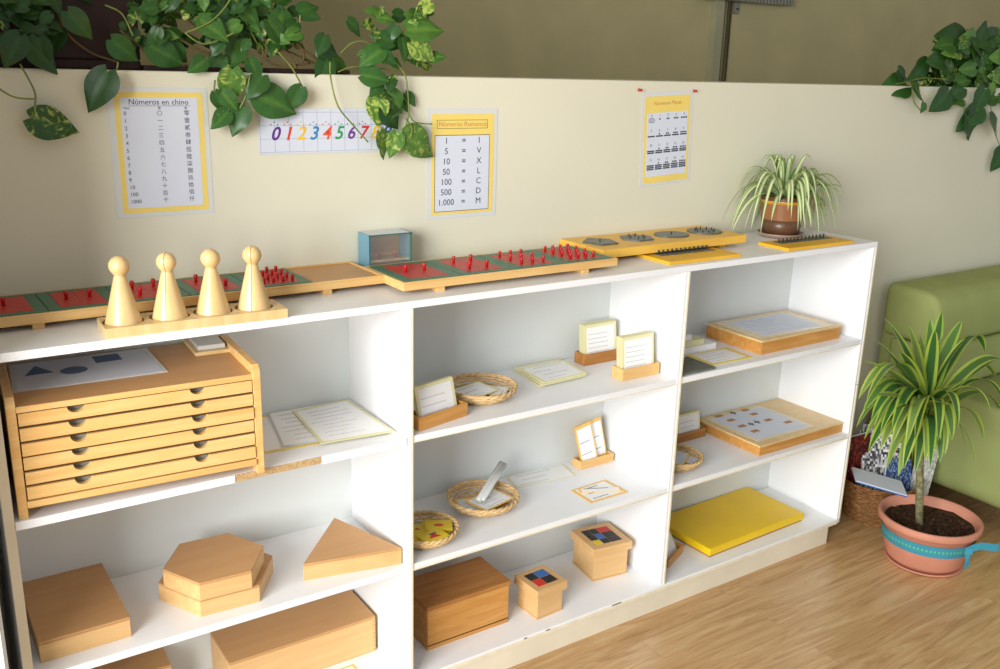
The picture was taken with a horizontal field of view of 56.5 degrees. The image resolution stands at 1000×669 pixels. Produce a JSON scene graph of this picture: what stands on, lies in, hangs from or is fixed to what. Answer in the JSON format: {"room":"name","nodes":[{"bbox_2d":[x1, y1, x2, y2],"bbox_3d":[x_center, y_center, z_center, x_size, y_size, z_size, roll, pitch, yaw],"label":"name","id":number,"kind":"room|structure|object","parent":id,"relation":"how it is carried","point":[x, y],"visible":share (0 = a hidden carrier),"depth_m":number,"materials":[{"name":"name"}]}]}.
{"room":"children's room","nodes":[
{"label":"children's room","id":0,"kind":"room"},
{"bbox_2d":[0,607,8,668],"bbox_3d":[-1.773,-0.511,2.441,0.370,2.700,2.675,-9,19,-33],"label":"wall","id":1,"kind":"structure","parent":0,"point":[3,653],"depth_m":1.75,"materials":[{"name":"white paint"}]},
{"bbox_2d":[0,67,999,668],"bbox_3d":[3.169,-0.475,4.869,11.300,1.551,0.240,-9,19,-33],"label":"wall","id":2,"kind":"structure","parent":0,"point":[913,185],"depth_m":2.56,"materials":[{"name":"beige paint"}]},
{"bbox_2d":[107,87,213,218],"bbox_3d":[-0.733,-0.394,2.021,0.209,0.274,0.002,-9,19,-33],"label":"poster","id":3,"kind":"object","parent":2,"relation":"attached to","point":[160,136],"visible":1,"depth_m":2.02,"materials":[{"name":"paper"}]},
{"bbox_2d":[0,0,446,159],"bbox_3d":[-0.687,-0.593,2.096,1.189,0.404,0.276,-9,19,-33],"label":"pothos plant","id":4,"kind":"object","parent":2,"relation":"on","point":[98,36],"visible":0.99,"depth_m":2.04,"materials":[{"name":"green plant"}]},
{"bbox_2d":[141,65,349,73],"bbox_3d":[-0.607,-0.621,2.185,0.479,0.010,0.170,-9,19,-33],"label":"wall ledge","id":5,"kind":"object","parent":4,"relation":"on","point":[212,68],"depth_m":2.11,"materials":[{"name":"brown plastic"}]},
{"bbox_2d":[257,108,397,154],"bbox_3d":[-0.404,-0.486,2.223,0.358,0.106,0.001,-9,19,-33],"label":"poster","id":6,"kind":"object","parent":2,"relation":"attached to","point":[311,130],"visible":0.91,"depth_m":2.21,"materials":[{"name":"paper"}]},
{"bbox_2d":[426,108,497,219],"bbox_3d":[-0.098,-0.449,2.446,0.215,0.283,0.002,-9,19,-33],"label":"poster","id":7,"kind":"object","parent":2,"relation":"attached to","point":[461,170],"visible":1,"depth_m":2.44,"materials":[{"name":"paper"}]},
{"bbox_2d":[639,90,692,186],"bbox_3d":[0.505,-0.594,2.823,0.220,0.286,0.002,-9,19,-33],"label":"poster","id":8,"kind":"object","parent":2,"relation":"attached to","point":[666,119],"visible":1,"depth_m":2.82,"materials":[{"name":"paper"}]},
{"bbox_2d":[882,20,999,171],"bbox_3d":[1.868,-0.943,3.710,0.253,0.587,1.186,16,21,41],"label":"pothos plant","id":9,"kind":"object","parent":2,"relation":"on","point":[961,58],"visible":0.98,"depth_m":3.57,"materials":[{"name":"green plant"}]},
{"bbox_2d":[138,0,999,85],"bbox_3d":[2.499,-1.647,6.818,18.000,2.700,0.100,-9,19,-33],"label":"wall","id":10,"kind":"structure","parent":0,"point":[806,41],"depth_m":5.61,"materials":[{"name":"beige paint"}]},
{"bbox_2d":[705,0,724,80],"bbox_3d":[1.343,-1.439,5.981,0.070,2.700,0.050,-9,19,-33],"label":"trim","id":11,"kind":"structure","parent":10,"relation":"attached to","point":[717,6],"depth_m":5.84,"materials":[{"name":"grey paint"}]},
{"bbox_2d":[721,1,732,81],"bbox_3d":[1.437,-1.454,6.044,0.046,2.700,0.026,-9,19,-33],"label":"trim","id":12,"kind":"structure","parent":10,"relation":"attached to","point":[730,3],"depth_m":5.92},
{"bbox_2d":[724,0,792,13],"bbox_3d":[1.552,-2.093,5.901,0.817,0.120,0.090,-9,19,-33],"label":"rail","id":13,"kind":"object","parent":10,"relation":"attached to","point":[736,5],"visible":1,"depth_m":5.94,"materials":[{"name":"grey metal"}]},
{"bbox_2d":[507,482,999,668],"bbox_3d":[3.879,0.292,5.166,18.000,0.050,8.200,-9,19,-33],"label":"floor","id":14,"kind":"structure","parent":0,"point":[839,603],"depth_m":2.81,"materials":[{"name":"laminate"}]},
{"bbox_2d":[0,227,877,668],"bbox_3d":[0.058,0.345,2.587,2.559,1.068,0.316,-9,19,-33],"label":"bookshelf","id":15,"kind":"object","parent":14,"relation":"on","point":[367,346],"depth_m":2.54,"materials":[{"name":"white wood"}]},
{"bbox_2d":[22,563,130,662],"bbox_3d":[-0.920,0.593,2.009,0.174,0.047,0.262,-9,19,-33],"label":"wooden box","id":16,"kind":"object","parent":15,"relation":"on","point":[81,609],"visible":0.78,"depth_m":1.96,"materials":[{"name":"brown wood"}]},
{"bbox_2d":[91,647,171,668],"bbox_3d":[-0.873,0.836,2.214,0.165,0.113,0.085,-9,19,-32],"label":"wooden box","id":17,"kind":"object","parent":15,"relation":"on","point":[157,658],"visible":0.84,"depth_m":2.21,"materials":[{"name":"brown wood"}]},
{"bbox_2d":[0,335,264,519],"bbox_3d":[-0.765,0.169,1.935,0.465,0.238,0.292,-8,18,-30],"label":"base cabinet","id":18,"kind":"object","parent":15,"relation":"on","point":[201,416],"visible":0.98,"depth_m":1.81,"materials":[{"name":"brown wood"}]},
{"bbox_2d":[9,348,167,392],"bbox_3d":[-0.847,0.070,1.901,0.286,0.002,0.195,-9,19,-33],"label":"sheet","id":19,"kind":"object","parent":18,"relation":"on","point":[135,362],"visible":0.99,"depth_m":1.90,"materials":[{"name":"paper"}]},
{"bbox_2d":[16,401,203,424],"bbox_3d":[-0.764,0.126,1.923,0.424,0.019,0.251,-8,18,-30],"label":"drawer","id":20,"kind":"object","parent":18,"relation":"on","point":[196,404],"depth_m":1.81,"materials":[{"name":"brown wood"}]},
{"bbox_2d":[17,414,205,438],"bbox_3d":[-0.764,0.154,1.930,0.424,0.019,0.253,-8,18,-30],"label":"drawer","id":21,"kind":"object","parent":18,"relation":"on","point":[197,417],"depth_m":1.83,"materials":[{"name":"brown wood"}]},
{"bbox_2d":[19,428,205,453],"bbox_3d":[-0.766,0.181,1.940,0.424,0.019,0.249,-8,18,-30],"label":"drawer","id":22,"kind":"object","parent":18,"relation":"on","point":[199,431],"depth_m":1.85,"materials":[{"name":"brown wood"}]},
{"bbox_2d":[21,441,206,468],"bbox_3d":[-0.766,0.209,1.947,0.424,0.019,0.251,-8,18,-30],"label":"drawer","id":23,"kind":"object","parent":18,"relation":"on","point":[84,464],"depth_m":1.83,"materials":[{"name":"brown wood"}]},
{"bbox_2d":[24,454,207,482],"bbox_3d":[-0.767,0.237,1.954,0.424,0.019,0.253,-8,18,-30],"label":"drawer","id":24,"kind":"object","parent":18,"relation":"on","point":[200,457],"depth_m":1.83,"materials":[{"name":"brown wood"}]},
{"bbox_2d":[67,387,202,409],"bbox_3d":[-0.764,0.098,1.916,0.424,0.019,0.249,-8,18,-30],"label":"drawer","id":25,"kind":"object","parent":18,"relation":"on","point":[198,390],"depth_m":1.84,"materials":[{"name":"brown wood"}]},
{"bbox_2d":[182,338,229,355],"bbox_3d":[-0.654,0.023,2.072,0.076,0.008,0.130,-8,18,-29],"label":"tray","id":26,"kind":"object","parent":18,"relation":"on","point":[186,341],"visible":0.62,"depth_m":2.03,"materials":[{"name":"brown wood"}]},
{"bbox_2d":[187,334,224,350],"bbox_3d":[-0.655,0.013,2.072,0.058,0.010,0.110,-8,18,-29],"label":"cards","id":27,"kind":"object","parent":26,"relation":"on","point":[207,342],"visible":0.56,"depth_m":2.04,"materials":[{"name":"paper"}]},
{"bbox_2d":[0,261,383,329],"bbox_3d":[-0.690,-0.087,2.026,0.885,0.032,0.185,-9,19,-33],"label":"tray","id":28,"kind":"object","parent":15,"relation":"on","point":[324,278],"visible":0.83,"depth_m":2.08,"materials":[{"name":"brown wood"}]},
{"bbox_2d":[0,293,48,316],"bbox_3d":[-0.976,-0.063,1.829,0.135,0.021,0.167,-9,19,-33],"label":"fraction inset","id":29,"kind":"object","parent":28,"relation":"on","point":[22,304],"visible":1,"depth_m":1.83,"materials":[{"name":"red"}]},
{"bbox_2d":[35,286,109,311],"bbox_3d":[-0.863,-0.081,1.904,0.135,0.021,0.167,-9,19,-33],"label":"fraction inset","id":30,"kind":"object","parent":28,"relation":"on","point":[93,296],"visible":0.88,"depth_m":1.90,"materials":[{"name":"red metal"}]},
{"bbox_2d":[104,278,190,301],"bbox_3d":[-0.751,-0.100,1.979,0.135,0.021,0.167,-9,19,-33],"label":"fraction inset","id":31,"kind":"object","parent":28,"relation":"on","point":[142,291],"visible":0.55,"depth_m":1.98,"materials":[{"name":"red metal"}]},
{"bbox_2d":[176,274,242,295],"bbox_3d":[-0.638,-0.118,2.054,0.135,0.021,0.167,-9,19,-33],"label":"fraction inset","id":32,"kind":"object","parent":28,"relation":"on","point":[192,285],"visible":0.59,"depth_m":2.05,"materials":[{"name":"red metal"}]},
{"bbox_2d":[230,266,311,287],"bbox_3d":[-0.526,-0.136,2.129,0.135,0.019,0.167,-9,19,-33],"label":"fraction inset","id":33,"kind":"object","parent":28,"relation":"on","point":[274,277],"visible":0.74,"depth_m":2.12,"materials":[{"name":"red metal"}]},
{"bbox_2d":[97,299,287,338],"bbox_3d":[-0.612,-0.034,1.870,0.352,0.019,0.092,-8,19,-31],"label":"base","id":34,"kind":"object","parent":15,"relation":"on","point":[148,326],"visible":0.71,"depth_m":1.83,"materials":[{"name":"brown wood"}]},
{"bbox_2d":[104,256,142,325],"bbox_3d":[-0.725,-0.081,1.782,0.072,0.141,0.072,0,16,-5],"label":"wooden skittle","id":35,"kind":"object","parent":34,"relation":"on","point":[122,310],"visible":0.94,"depth_m":1.77,"materials":[{"name":"brown wood"}]},
{"bbox_2d":[152,252,188,320],"bbox_3d":[-0.651,-0.092,1.826,0.072,0.142,0.073,0,16,-5],"label":"wooden skittle","id":36,"kind":"object","parent":34,"relation":"on","point":[169,305],"visible":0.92,"depth_m":1.81,"materials":[{"name":"brown wood"}]},
{"bbox_2d":[196,249,230,315],"bbox_3d":[-0.579,-0.103,1.870,0.072,0.141,0.072,0,16,-5],"label":"wooden skittle","id":37,"kind":"object","parent":34,"relation":"on","point":[212,301],"visible":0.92,"depth_m":1.85,"materials":[{"name":"brown wood"}]},
{"bbox_2d":[237,245,271,310],"bbox_3d":[-0.507,-0.113,1.913,0.072,0.142,0.073,0,16,-5],"label":"wooden skittle","id":38,"kind":"object","parent":34,"relation":"on","point":[253,295],"visible":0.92,"depth_m":1.90,"materials":[{"name":"brown wood"}]},
{"bbox_2d":[158,553,272,616],"bbox_3d":[-0.653,0.561,2.153,0.259,0.043,0.232,-9,19,-33],"label":"box","id":39,"kind":"object","parent":15,"relation":"on","point":[252,595],"visible":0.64,"depth_m":2.07,"materials":[{"name":"brown wood"}]},
{"bbox_2d":[163,533,263,600],"bbox_3d":[-0.649,0.525,2.120,0.225,0.043,0.202,-9,19,-33],"label":"box","id":40,"kind":"object","parent":39,"relation":"on","point":[214,566],"visible":1,"depth_m":2.08,"materials":[{"name":"brown wood"}]},
{"bbox_2d":[262,415,320,453],"bbox_3d":[-0.522,0.228,2.181,0.145,0.001,0.235,-9,19,-33],"label":"sheet","id":41,"kind":"object","parent":15,"relation":"on","point":[272,443],"visible":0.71,"depth_m":2.12,"materials":[{"name":"paper"}]},
{"bbox_2d":[210,590,375,668],"bbox_3d":[-0.530,0.794,2.407,0.387,0.105,0.150,-9,19,-33],"label":"wooden box","id":42,"kind":"object","parent":15,"relation":"on","point":[335,629],"visible":1,"depth_m":2.37,"materials":[{"name":"brown wood"}]},
{"bbox_2d":[268,401,336,446],"bbox_3d":[-0.447,0.211,2.237,0.187,0.002,0.254,-5,17,-21],"label":"sheet","id":43,"kind":"object","parent":15,"relation":"on","point":[290,430],"visible":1,"depth_m":2.19,"materials":[{"name":"paper"}]},
{"bbox_2d":[292,399,394,443],"bbox_3d":[-0.392,0.208,2.242,0.177,0.002,0.254,-9,19,-33],"label":"sheet","id":44,"kind":"object","parent":43,"relation":"on","point":[342,420],"visible":1,"depth_m":2.23,"materials":[{"name":"paper"}]},
{"bbox_2d":[303,518,401,580],"bbox_3d":[-0.399,0.526,2.295,0.233,0.044,0.229,-9,19,-33],"label":"box","id":45,"kind":"object","parent":15,"relation":"on","point":[343,548],"visible":1,"depth_m":2.25,"materials":[{"name":"brown wood"}]},
{"bbox_2d":[358,228,411,266],"bbox_3d":[-0.289,-0.205,2.343,0.118,0.106,0.063,-9,19,-33],"label":"box","id":46,"kind":"object","parent":15,"relation":"on","point":[388,246],"visible":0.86,"depth_m":2.31,"materials":[{"name":"blue glass"}]},
{"bbox_2d":[413,510,459,549],"bbox_3d":[-0.193,0.507,2.397,0.180,0.036,0.180,-11,20,-38],"label":"basket","id":47,"kind":"object","parent":15,"relation":"on","point":[430,514],"visible":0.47,"depth_m":2.42,"materials":[{"name":"wicker"}]},
{"bbox_2d":[416,528,450,544],"bbox_3d":[-0.168,0.507,2.347,0.070,0.002,0.055,-11,20,-38],"label":"card","id":48,"kind":"object","parent":47,"relation":"in","point":[435,534],"visible":1,"depth_m":2.35,"materials":[{"name":"yellow paper"}]},
{"bbox_2d":[425,520,452,530],"bbox_3d":[-0.159,0.493,2.409,0.070,0.002,0.055,0,16,-5],"label":"card","id":49,"kind":"object","parent":47,"relation":"in","point":[444,525],"visible":1,"depth_m":2.41,"materials":[{"name":"yellow paper"}]},
{"bbox_2d":[413,399,467,430],"bbox_3d":[-0.153,0.194,2.274,0.050,0.034,0.158,16,21,41],"label":"card holder","id":50,"kind":"object","parent":15,"relation":"on","point":[460,410],"visible":0.72,"depth_m":2.25,"materials":[{"name":"brown wood"}]},
{"bbox_2d":[414,377,456,416],"bbox_3d":[-0.154,0.162,2.261,0.025,0.092,0.125,16,21,41],"label":"card","id":51,"kind":"object","parent":50,"relation":"in","point":[436,396],"visible":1,"depth_m":2.26,"materials":[{"name":"paper"}]},
{"bbox_2d":[413,556,510,650],"bbox_3d":[-0.125,0.742,2.582,0.265,0.131,0.158,-9,19,-33],"label":"wooden box","id":52,"kind":"object","parent":15,"relation":"on","point":[454,602],"visible":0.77,"depth_m":2.53,"materials":[{"name":"brown wood"}]},
{"bbox_2d":[446,479,519,516],"bbox_3d":[-0.047,0.458,2.582,0.206,0.036,0.206,10,18,26],"label":"basket","id":53,"kind":"object","parent":15,"relation":"on","point":[501,509],"visible":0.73,"depth_m":2.60,"materials":[{"name":"wicker"}]},
{"bbox_2d":[464,488,514,509],"bbox_3d":[-0.028,0.456,2.573,0.082,0.003,0.120,16,21,39],"label":"card","id":54,"kind":"object","parent":53,"relation":"in","point":[496,497],"visible":0.82,"depth_m":2.57,"materials":[{"name":"paper"}]},
{"bbox_2d":[475,461,506,502],"bbox_3d":[-0.023,0.409,2.590,0.025,0.071,0.158,9,17,24],"label":"paper roll","id":55,"kind":"object","parent":53,"relation":"in","point":[497,472],"visible":1,"depth_m":2.58,"materials":[{"name":"paper"}]},
{"bbox_2d":[451,372,517,404],"bbox_3d":[-0.052,0.146,2.449,0.200,0.036,0.200,14,20,37],"label":"basket","id":56,"kind":"object","parent":15,"relation":"on","point":[471,377],"visible":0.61,"depth_m":2.49,"materials":[{"name":"wicker"}]},
{"bbox_2d":[455,381,498,395],"bbox_3d":[-0.069,0.147,2.434,0.105,0.010,0.082,-13,21,-41],"label":"card","id":57,"kind":"object","parent":56,"relation":"in","point":[478,388],"visible":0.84,"depth_m":2.44,"materials":[{"name":"paper"}]},
{"bbox_2d":[364,245,617,291],"bbox_3d":[-0.012,-0.169,2.376,0.640,0.032,0.207,-9,19,-33],"label":"tray","id":58,"kind":"object","parent":15,"relation":"on","point":[438,284],"visible":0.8,"depth_m":2.26,"materials":[{"name":"brown wood"}]},
{"bbox_2d":[369,261,462,281],"bbox_3d":[-0.204,-0.160,2.242,0.154,0.021,0.187,-9,19,-33],"label":"fraction inset","id":59,"kind":"object","parent":58,"relation":"on","point":[419,270],"visible":1,"depth_m":2.23,"materials":[{"name":"red metal"}]},
{"bbox_2d":[426,254,515,274],"bbox_3d":[-0.075,-0.181,2.327,0.154,0.021,0.187,-9,19,-33],"label":"fraction inset","id":60,"kind":"object","parent":58,"relation":"on","point":[467,265],"visible":1,"depth_m":2.32,"materials":[{"name":"red metal"}]},
{"bbox_2d":[477,249,566,268],"bbox_3d":[0.055,-0.201,2.412,0.154,0.019,0.187,-9,19,-33],"label":"fraction inset","id":61,"kind":"object","parent":58,"relation":"on","point":[520,259],"visible":1,"depth_m":2.40,"materials":[{"name":"red metal"}]},
{"bbox_2d":[525,244,613,262],"bbox_3d":[0.185,-0.222,2.497,0.154,0.019,0.187,-9,19,-33],"label":"fraction inset","id":62,"kind":"object","parent":58,"relation":"on","point":[568,254],"visible":1,"depth_m":2.48,"materials":[{"name":"red metal"}]},
{"bbox_2d":[515,370,541,386],"bbox_3d":[0.143,0.109,2.652,0.194,0.004,0.156,-9,19,-33],"label":"sheet","id":63,"kind":"object","parent":15,"relation":"on","point":[528,378],"visible":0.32,"depth_m":2.58,"materials":[{"name":"paper"}]},
{"bbox_2d":[513,359,584,385],"bbox_3d":[0.147,0.106,2.649,0.185,0.004,0.168,-9,19,-33],"label":"sheet","id":64,"kind":"object","parent":63,"relation":"on","point":[555,360],"visible":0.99,"depth_m":2.62,"materials":[{"name":"paper"}]},
{"bbox_2d":[518,360,586,383],"bbox_3d":[0.155,0.104,2.638,0.176,0.004,0.138,-9,19,-33],"label":"sheet","id":65,"kind":"object","parent":64,"relation":"on","point":[545,373],"visible":1,"depth_m":2.63,"materials":[{"name":"paper"}]},
{"bbox_2d":[514,565,566,619],"bbox_3d":[0.115,0.740,2.672,0.108,0.097,0.108,-10,20,-35],"label":"box","id":66,"kind":"object","parent":15,"relation":"on","point":[540,588],"visible":1,"depth_m":2.64,"materials":[{"name":"brown wood"}]},
{"bbox_2d":[572,450,613,469],"bbox_3d":[0.288,0.386,2.883,0.132,0.026,0.042,-9,19,-33],"label":"card holder","id":67,"kind":"object","parent":15,"relation":"on","point":[609,457],"visible":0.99,"depth_m":2.86,"materials":[{"name":"brown wood"}]},
{"bbox_2d":[574,421,597,460],"bbox_3d":[0.263,0.333,2.844,0.086,0.137,0.017,-9,19,-33],"label":"card","id":68,"kind":"object","parent":67,"relation":"in","point":[586,446],"visible":1,"depth_m":2.84,"materials":[{"name":"paper"}]},
{"bbox_2d":[590,416,606,456],"bbox_3d":[0.295,0.323,2.878,0.087,0.139,0.018,-9,19,-33],"label":"card","id":69,"kind":"object","parent":67,"relation":"in","point":[596,423],"visible":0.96,"depth_m":2.88,"materials":[{"name":"paper"}]},
{"bbox_2d":[574,346,616,365],"bbox_3d":[0.294,0.061,2.782,0.145,0.034,0.048,-9,19,-33],"label":"card holder","id":70,"kind":"object","parent":15,"relation":"on","point":[609,355],"visible":0.59,"depth_m":2.75,"materials":[{"name":"brown wood"}]},
{"bbox_2d":[584,321,615,353],"bbox_3d":[0.297,0.021,2.760,0.122,0.112,0.013,-9,19,-33],"label":"card","id":71,"kind":"object","parent":70,"relation":"in","point":[598,337],"visible":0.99,"depth_m":2.76,"materials":[{"name":"paper"}]},
{"bbox_2d":[571,480,628,502],"bbox_3d":[0.286,0.451,2.694,0.141,0.004,0.100,-9,19,-33],"label":"card","id":72,"kind":"object","parent":15,"relation":"on","point":[592,497],"depth_m":2.69,"materials":[{"name":"paper"}]},
{"bbox_2d":[570,522,631,581],"bbox_3d":[0.311,0.674,2.892,0.138,0.113,0.138,-6,18,-26],"label":"box","id":73,"kind":"object","parent":15,"relation":"on","point":[600,550],"visible":1,"depth_m":2.85,"materials":[{"name":"brown wood"}]},
{"bbox_2d":[612,361,659,380],"bbox_3d":[0.387,0.100,2.655,0.138,0.034,0.048,-9,19,-33],"label":"card holder","id":74,"kind":"object","parent":15,"relation":"on","point":[621,374],"visible":0.88,"depth_m":2.63,"materials":[{"name":"brown wood"}]},
{"bbox_2d":[622,333,653,368],"bbox_3d":[0.390,0.059,2.633,0.118,0.115,0.014,-9,19,-33],"label":"card","id":75,"kind":"object","parent":74,"relation":"in","point":[638,350],"visible":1,"depth_m":2.63,"materials":[{"name":"paper"}]},
{"bbox_2d":[560,225,745,256],"bbox_3d":[0.462,-0.272,2.769,0.568,0.038,0.194,-9,19,-33],"label":"tray","id":76,"kind":"object","parent":15,"relation":"on","point":[624,247],"visible":0.63,"depth_m":2.70,"materials":[{"name":"yellow wood"}]},
{"bbox_2d":[582,238,617,245],"bbox_3d":[0.281,-0.269,2.651,0.099,0.011,0.101,-9,19,-33],"label":"shape inset","id":77,"kind":"object","parent":76,"relation":"on","point":[596,241],"visible":1,"depth_m":2.64,"materials":[{"name":"grey metal"}]},
{"bbox_2d":[620,233,653,241],"bbox_3d":[0.400,-0.286,2.722,0.110,0.011,0.087,-9,19,-33],"label":"shape inset","id":78,"kind":"object","parent":76,"relation":"on","point":[633,237],"visible":1,"depth_m":2.71,"materials":[{"name":"grey metal"}]},
{"bbox_2d":[654,231,688,237],"bbox_3d":[0.515,-0.304,2.797,0.116,0.011,0.092,-9,19,-33],"label":"shape inset","id":79,"kind":"object","parent":76,"relation":"on","point":[667,234],"visible":1,"depth_m":2.79,"materials":[{"name":"grey metal"}]},
{"bbox_2d":[687,226,721,234],"bbox_3d":[0.631,-0.323,2.872,0.112,0.011,0.104,-9,19,-33],"label":"shape inset","id":80,"kind":"object","parent":76,"relation":"on","point":[707,231],"visible":1,"depth_m":2.86,"materials":[{"name":"grey metal"}]},
{"bbox_2d":[666,542,682,567],"bbox_3d":[0.540,0.701,2.973,0.045,0.028,0.125,11,19,30],"label":"card holder","id":81,"kind":"object","parent":15,"relation":"on","point":[678,552],"visible":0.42,"depth_m":2.96,"materials":[{"name":"brown wood"}]},
{"bbox_2d":[636,245,740,264],"bbox_3d":[0.542,-0.234,2.676,0.275,0.021,0.140,-9,19,-32],"label":"board","id":82,"kind":"object","parent":15,"relation":"on","point":[705,253],"visible":0.99,"depth_m":2.65,"materials":[{"name":"yellow wood"}]},
{"bbox_2d":[674,444,703,471],"bbox_3d":[0.543,0.385,2.891,0.176,0.036,0.176,17,22,42],"label":"basket","id":83,"kind":"object","parent":15,"relation":"on","point":[679,447],"visible":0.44,"depth_m":2.87,"materials":[{"name":"wicker"}]},
{"bbox_2d":[675,450,689,464],"bbox_3d":[0.543,0.381,2.889,0.075,0.004,0.110,9,18,20],"label":"card","id":84,"kind":"object","parent":83,"relation":"in","point":[681,457],"visible":0.48,"depth_m":2.89,"materials":[{"name":"white paper"}]},
{"bbox_2d":[677,425,705,443],"bbox_3d":[0.620,0.331,3.098,0.142,0.030,0.040,-9,19,-34],"label":"card holder","id":85,"kind":"object","parent":15,"relation":"on","point":[698,433],"visible":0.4,"depth_m":3.08,"materials":[{"name":"brown wood"}]},
{"bbox_2d":[677,410,699,434],"bbox_3d":[0.625,0.301,3.086,0.105,0.084,0.014,-9,19,-34],"label":"card","id":86,"kind":"object","parent":85,"relation":"in","point":[687,422],"visible":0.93,"depth_m":3.08,"materials":[{"name":"paper"}]},
{"bbox_2d":[682,357,715,375],"bbox_3d":[0.542,0.093,2.742,0.142,0.007,0.118,-9,19,-33],"label":"cover","id":87,"kind":"object","parent":15,"relation":"on","point":[690,365],"visible":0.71,"depth_m":2.73,"materials":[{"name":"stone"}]},
{"bbox_2d":[684,339,715,353],"bbox_3d":[0.523,0.039,2.909,0.300,0.018,0.125,-9,19,-33],"label":"block","id":88,"kind":"object","parent":15,"relation":"on","point":[708,344],"visible":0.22,"depth_m":2.91,"materials":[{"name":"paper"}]},
{"bbox_2d":[685,333,703,347],"bbox_3d":[0.507,0.024,2.894,0.240,0.018,0.115,-9,19,-33],"label":"block","id":89,"kind":"object","parent":88,"relation":"on","point":[695,340],"visible":0.21,"depth_m":2.90,"materials":[{"name":"beige wood"}]},
{"bbox_2d":[685,347,752,365],"bbox_3d":[0.672,0.067,2.855,0.180,0.002,0.120,-9,19,-33],"label":"card","id":90,"kind":"object","parent":15,"relation":"on","point":[722,355],"visible":1,"depth_m":2.85,"materials":[{"name":"paper"}]},
{"bbox_2d":[669,487,803,556],"bbox_3d":[0.792,0.638,3.212,0.478,0.031,0.254,-10,19,-34],"label":"box","id":91,"kind":"object","parent":15,"relation":"on","point":[717,525],"visible":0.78,"depth_m":3.18,"materials":[{"name":"yellow"}]},
{"bbox_2d":[700,398,843,455],"bbox_3d":[0.924,0.311,3.190,0.421,0.035,0.280,-9,19,-33],"label":"tray","id":92,"kind":"object","parent":15,"relation":"on","point":[824,425],"visible":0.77,"depth_m":3.13,"materials":[{"name":"brown wood"}]},
{"bbox_2d":[706,405,814,441],"bbox_3d":[0.879,0.298,3.161,0.275,0.002,0.243,-9,19,-33],"label":"sheet","id":93,"kind":"object","parent":92,"relation":"on","point":[758,423],"visible":1,"depth_m":3.15,"materials":[{"name":"paper"}]},
{"bbox_2d":[706,310,840,354],"bbox_3d":[0.903,-0.012,3.074,0.386,0.045,0.234,-9,19,-33],"label":"tray","id":94,"kind":"object","parent":15,"relation":"on","point":[742,340],"visible":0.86,"depth_m":2.98,"materials":[{"name":"brown wood"}]},
{"bbox_2d":[715,311,833,338],"bbox_3d":[0.904,-0.034,3.067,0.348,0.002,0.216,-9,19,-33],"label":"sheet","id":95,"kind":"object","parent":94,"relation":"on","point":[763,326],"visible":1,"depth_m":3.06,"materials":[{"name":"paper"}]},
{"bbox_2d":[723,154,842,238],"bbox_3d":[0.941,-0.443,2.997,0.428,0.266,0.271,-9,19,-33],"label":"spider plant","id":96,"kind":"object","parent":15,"relation":"on","point":[783,202],"visible":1,"depth_m":2.98,"materials":[{"name":"green plant"}]},
{"bbox_2d":[758,234,853,250],"bbox_3d":[0.964,-0.294,2.925,0.310,0.021,0.118,-9,19,-32],"label":"board","id":97,"kind":"object","parent":15,"relation":"on","point":[792,244],"visible":1,"depth_m":2.90,"materials":[{"name":"yellow wood"}]},
{"bbox_2d":[841,470,915,527],"bbox_3d":[1.400,0.597,3.474,0.311,0.166,0.310,-3,16,-14],"label":"basket","id":98,"kind":"object","parent":14,"relation":"on","point":[860,504],"visible":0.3,"depth_m":3.37,"materials":[{"name":"brown wicker"}]},
{"bbox_2d":[845,431,870,484],"bbox_3d":[1.303,0.477,3.443,0.173,0.248,0.020,-3,17,-16],"label":"magazine","id":99,"kind":"object","parent":98,"relation":"in","point":[859,445],"visible":0.44,"depth_m":3.43,"materials":[{"name":"red paper"}]},
{"bbox_2d":[851,467,906,496],"bbox_3d":[1.351,0.525,3.322,0.180,0.057,0.101,4,16,8],"label":"magazine","id":100,"kind":"object","parent":98,"relation":"in","point":[863,477],"visible":1,"depth_m":3.31,"materials":[{"name":"white paper"}]},
{"bbox_2d":[860,424,909,490],"bbox_3d":[1.430,0.465,3.456,0.217,0.259,0.094,-1,16,-8],"label":"magazine","id":101,"kind":"object","parent":98,"relation":"in","point":[873,461],"visible":0.31,"depth_m":3.45,"materials":[{"name":"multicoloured paper"}]},
{"bbox_2d":[884,458,911,490],"bbox_3d":[1.451,0.544,3.403,0.117,0.184,0.061,-1,16,-8],"label":"magazine","id":102,"kind":"object","parent":98,"relation":"in","point":[891,471],"visible":0.46,"depth_m":3.40,"materials":[{"name":"blue paper"}]},
{"bbox_2d":[910,445,937,494],"bbox_3d":[1.578,0.485,3.459,0.057,0.233,0.163,14,20,37],"label":"magazine","id":103,"kind":"object","parent":98,"relation":"in","point":[928,470],"visible":0.35,"depth_m":3.46,"materials":[{"name":"white paper"}]},
{"bbox_2d":[856,312,999,576],"bbox_3d":[1.422,0.343,3.009,1.088,0.910,0.385,-9,19,-33],"label":"dracaena plant","id":104,"kind":"object","parent":14,"relation":"on","point":[925,535],"visible":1,"depth_m":2.99,"materials":[{"name":"green plant"}]},
{"bbox_2d":[869,265,999,508],"bbox_3d":[2.437,0.210,3.737,1.600,0.819,1.045,-9,19,-33],"label":"sofa","id":105,"kind":"object","parent":14,"relation":"on","point":[972,297],"visible":0.56,"depth_m":3.52,"materials":[{"name":"green fabric"}]},
{"bbox_2d":[883,265,999,343],"bbox_3d":[2.226,-0.180,3.966,1.600,0.207,0.246,-9,19,-33],"label":"cushion","id":106,"kind":"object","parent":105,"relation":"on","point":[972,297],"depth_m":3.58,"materials":[{"name":"green fabric"}]},
{"bbox_2d":[889,332,999,384],"bbox_3d":[2.248,0.003,3.981,1.596,0.143,0.253,-9,19,-33],"label":"cushion","id":107,"kind":"object","parent":105,"relation":"on","point":[974,349],"depth_m":3.62,"materials":[{"name":"green fabric"}]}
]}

